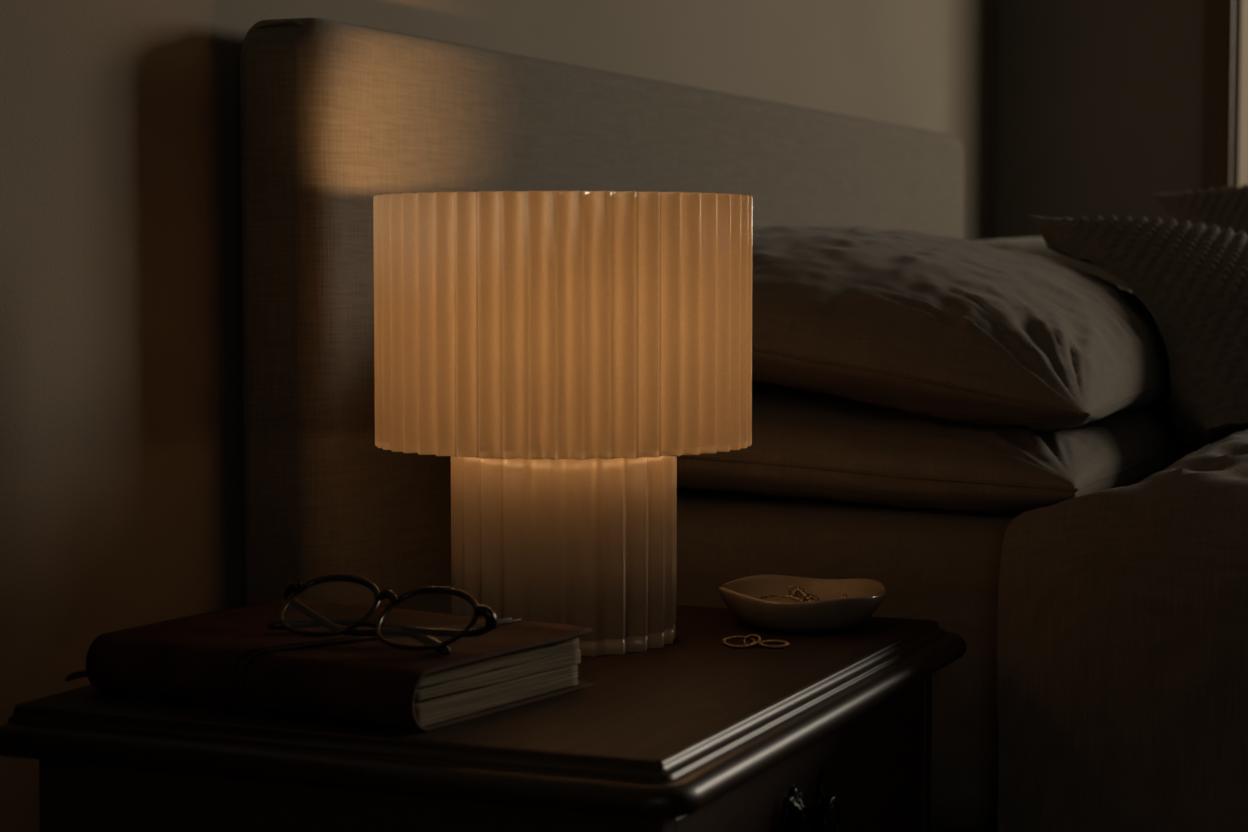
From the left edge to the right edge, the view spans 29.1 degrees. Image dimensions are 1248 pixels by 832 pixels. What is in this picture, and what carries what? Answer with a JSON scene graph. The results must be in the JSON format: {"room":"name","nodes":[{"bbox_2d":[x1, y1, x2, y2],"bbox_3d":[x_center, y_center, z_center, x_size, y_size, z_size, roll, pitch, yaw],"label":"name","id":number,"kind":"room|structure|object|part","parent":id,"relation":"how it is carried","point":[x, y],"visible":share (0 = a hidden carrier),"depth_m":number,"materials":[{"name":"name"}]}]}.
{"room":"bedroom","nodes":[
{"label":"bedroom","id":0,"kind":"room"},
{"bbox_2d":[0,0,998,831],"bbox_3d":[-0.481,-0.541,1.448,0.100,2.600,5.750,2,4,23],"label":"wall","id":1,"kind":"structure","parent":0,"point":[122,506],"depth_m":1.71,"materials":[{"name":"grey paint"}]},
{"bbox_2d":[997,0,1204,238],"bbox_3d":[2.567,-0.651,3.168,4.170,2.600,0.200,2,4,23],"label":"wall","id":2,"kind":"structure","parent":0,"point":[1101,102],"depth_m":3.84,"materials":[{"name":"brown paint"}]},
{"bbox_2d":[1203,0,1234,190],"bbox_3d":[2.374,-0.843,3.118,3.180,1.630,0.018,2,4,23],"label":"trim","id":3,"kind":"structure","parent":2,"relation":"attached to","point":[1219,14],"depth_m":3.74,"materials":[{"name":"brown wood"}]},
{"bbox_2d":[1232,0,1247,187],"bbox_3d":[2.407,-0.858,3.195,3.176,1.490,0.250,2,4,23],"label":"window","id":4,"kind":"structure","parent":2,"relation":"in","point":[1240,107],"depth_m":3.75,"materials":[{"name":"paint"}]},
{"bbox_3d":[1.485,0.860,0.704,4.370,0.100,5.750,2,4,23],"label":"floor","id":5,"kind":"structure","parent":0,"visible":0},
{"bbox_2d":[0,594,965,831],"bbox_3d":[-0.053,0.455,1.549,0.419,0.600,0.564,2,4,23],"label":"nightstand","id":6,"kind":"object","parent":5,"relation":"on","point":[828,731],"visible":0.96,"depth_m":1.34,"materials":[{"name":"brown wood"}]},
{"bbox_2d":[65,598,593,731],"bbox_3d":[-0.173,0.144,1.423,0.256,0.038,0.184,2,4,32],"label":"book","id":7,"kind":"object","parent":6,"relation":"on","point":[229,657],"visible":0.94,"depth_m":1.36,"materials":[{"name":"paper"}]},
{"bbox_3d":[-0.317,0.152,1.413,0.024,0.008,0.003,1,4,11],"label":"cord","id":8,"kind":"part","parent":7,"relation":"part of","materials":[{"name":"brown leather"}]},
{"bbox_3d":[-0.144,0.145,1.405,0.196,0.038,0.006,-3,5,-37],"label":"wrap cord","id":9,"kind":"part","parent":7,"relation":"part of","materials":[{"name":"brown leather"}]},
{"bbox_3d":[-0.137,0.145,1.400,0.195,0.038,0.006,-3,5,-37],"label":"wrap cord","id":10,"kind":"part","parent":7,"relation":"part of","materials":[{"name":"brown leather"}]},
{"bbox_2d":[267,574,497,654],"bbox_3d":[-0.148,0.112,1.374,0.154,0.036,0.063,3,5,39],"label":"eyeglasses","id":11,"kind":"object","parent":7,"relation":"on","point":[379,629],"visible":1,"depth_m":1.37,"materials":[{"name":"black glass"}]},
{"bbox_2d":[373,191,752,656],"bbox_3d":[-0.040,0.002,1.601,0.250,0.296,0.250,-2,4,-26],"label":"table lamp","id":12,"kind":"object","parent":6,"relation":"on","point":[563,349],"visible":0.88,"depth_m":1.51,"materials":[{"name":"beige"}]},
{"bbox_3d":[-0.040,-0.063,1.597,0.251,0.165,0.251,2,4,23],"label":"lamp shade","id":13,"kind":"part","parent":12,"relation":"part of","materials":[{"name":"beige fabric"}]},
{"bbox_2d":[722,635,755,648],"bbox_3d":[0.076,0.149,1.582,0.022,0.006,0.022,2,4,23],"label":"ring","id":14,"kind":"object","parent":6,"relation":"on","point":[733,637],"visible":1,"depth_m":1.58,"materials":[{"name":"gold metal"}]},
{"bbox_2d":[743,634,760,646],"bbox_3d":[0.084,0.148,1.583,0.012,0.008,0.009,2,4,23],"label":"ring","id":15,"kind":"object","parent":6,"relation":"on","point":[750,635],"visible":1,"depth_m":1.58,"materials":[{"name":"gold metal"}]},
{"bbox_2d":[759,639,788,648],"bbox_3d":[0.099,0.150,1.578,0.020,0.004,0.017,2,4,23],"label":"ring","id":16,"kind":"object","parent":6,"relation":"on","point":[763,643],"visible":1,"depth_m":1.57,"materials":[{"name":"gold metal"}]},
{"bbox_3d":[0.108,0.238,1.425,0.019,0.037,0.038,2,4,23],"label":"drawer pull","id":17,"kind":"part","parent":6,"relation":"part of","materials":[{"name":"grey metal"}]},
{"bbox_3d":[-0.034,0.231,1.539,0.332,0.077,0.474,2,4,23],"label":"drawer","id":18,"kind":"part","parent":6,"relation":"part of","materials":[{"name":"brown wood"}]},
{"bbox_2d":[718,575,885,631],"bbox_3d":[0.124,0.132,1.673,0.116,0.029,0.116,2,4,23],"label":"dish","id":19,"kind":"object","parent":6,"relation":"on","point":[831,612],"visible":0.99,"depth_m":1.64,"materials":[{"name":"beige ceramic"}]},
{"bbox_2d":[759,595,805,601],"bbox_3d":[0.112,0.133,1.690,0.037,0.009,0.037,2,4,23],"label":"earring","id":20,"kind":"object","parent":19,"relation":"in","point":[767,596],"visible":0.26,"depth_m":1.70,"materials":[{"name":"gold metal"}]},
{"bbox_2d":[788,585,847,601],"bbox_3d":[0.133,0.129,1.698,0.044,0.014,0.034,2,4,23],"label":"chain","id":21,"kind":"object","parent":19,"relation":"in","point":[807,597],"visible":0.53,"depth_m":1.70,"materials":[{"name":"gold metal"}]},
{"bbox_3d":[0.118,0.233,1.421,0.008,0.048,0.028,2,4,23],"label":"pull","id":22,"kind":"part","parent":6,"relation":"part of","materials":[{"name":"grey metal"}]},
{"bbox_3d":[0.123,0.242,1.419,0.004,0.035,0.030,2,4,23],"label":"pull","id":23,"kind":"part","parent":6,"relation":"part of","materials":[{"name":"grey metal"}]},
{"bbox_3d":[-0.034,0.379,1.549,0.332,0.191,0.474,2,4,23],"label":"drawer","id":24,"kind":"part","parent":6,"relation":"part of","materials":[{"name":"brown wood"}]},
{"bbox_2d":[240,18,972,831],"bbox_3d":[1.046,0.198,2.192,2.129,1.031,1.808,2,4,23],"label":"headboard","id":25,"kind":"object","parent":5,"relation":"on","point":[336,116],"visible":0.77,"depth_m":1.82,"materials":[{"name":"fabric"}]},
{"bbox_2d":[677,479,1142,831],"bbox_3d":[1.117,0.168,2.257,2.050,0.234,1.560,2,4,23],"label":"mattress","id":26,"kind":"object","parent":25,"relation":"on","point":[942,566],"visible":0.17,"depth_m":1.80,"materials":[{"name":"fabric"}]},
{"bbox_2d":[677,381,1186,514],"bbox_3d":[0.273,0.009,2.219,0.477,0.084,0.842,2,4,23],"label":"bed pillow","id":27,"kind":"object","parent":26,"relation":"on","point":[806,443],"visible":0.47,"depth_m":1.84,"materials":[{"name":"fabric"}]},
{"bbox_2d":[752,225,1169,431],"bbox_3d":[0.269,-0.092,2.203,0.487,0.166,0.832,2,4,22],"label":"bed pillow","id":28,"kind":"object","parent":27,"relation":"on","point":[954,329],"visible":0.7,"depth_m":1.85,"materials":[{"name":"fabric"}]},
{"bbox_2d":[997,430,1247,831],"bbox_3d":[1.320,0.251,2.190,1.579,0.528,1.708,2,4,23],"label":"duvet","id":29,"kind":"object","parent":26,"relation":"on","point":[1122,618],"visible":1,"depth_m":1.68,"materials":[{"name":"fabric"}]},
{"bbox_2d":[1151,184,1247,236],"bbox_3d":[0.867,-0.155,2.726,0.420,0.230,0.363,-1,4,-11],"label":"knit cushion","id":30,"kind":"object","parent":29,"relation":"on","point":[1223,207],"visible":0.5,"depth_m":2.79,"materials":[{"name":"fabric"}]},
{"bbox_2d":[1029,215,1247,454],"bbox_3d":[0.626,-0.069,2.198,0.467,0.234,0.382,-1,4,-22],"label":"knit cushion","id":31,"kind":"object","parent":26,"relation":"on","point":[1192,280],"visible":0.94,"depth_m":2.11,"materials":[{"name":"fabric"}]},
{"bbox_3d":[0.588,-0.039,2.963,0.475,0.088,0.640,4,5,23],"label":"bed pillow","id":32,"kind":"object","parent":26,"relation":"on","visible":0},
{"bbox_2d":[975,236,1131,290],"bbox_3d":[0.588,-0.145,2.957,0.477,0.153,0.640,2,4,24],"label":"bed pillow","id":33,"kind":"object","parent":32,"relation":"on","point":[1037,245],"visible":0.04,"depth_m":2.78,"materials":[{"name":"fabric"}]}
]}

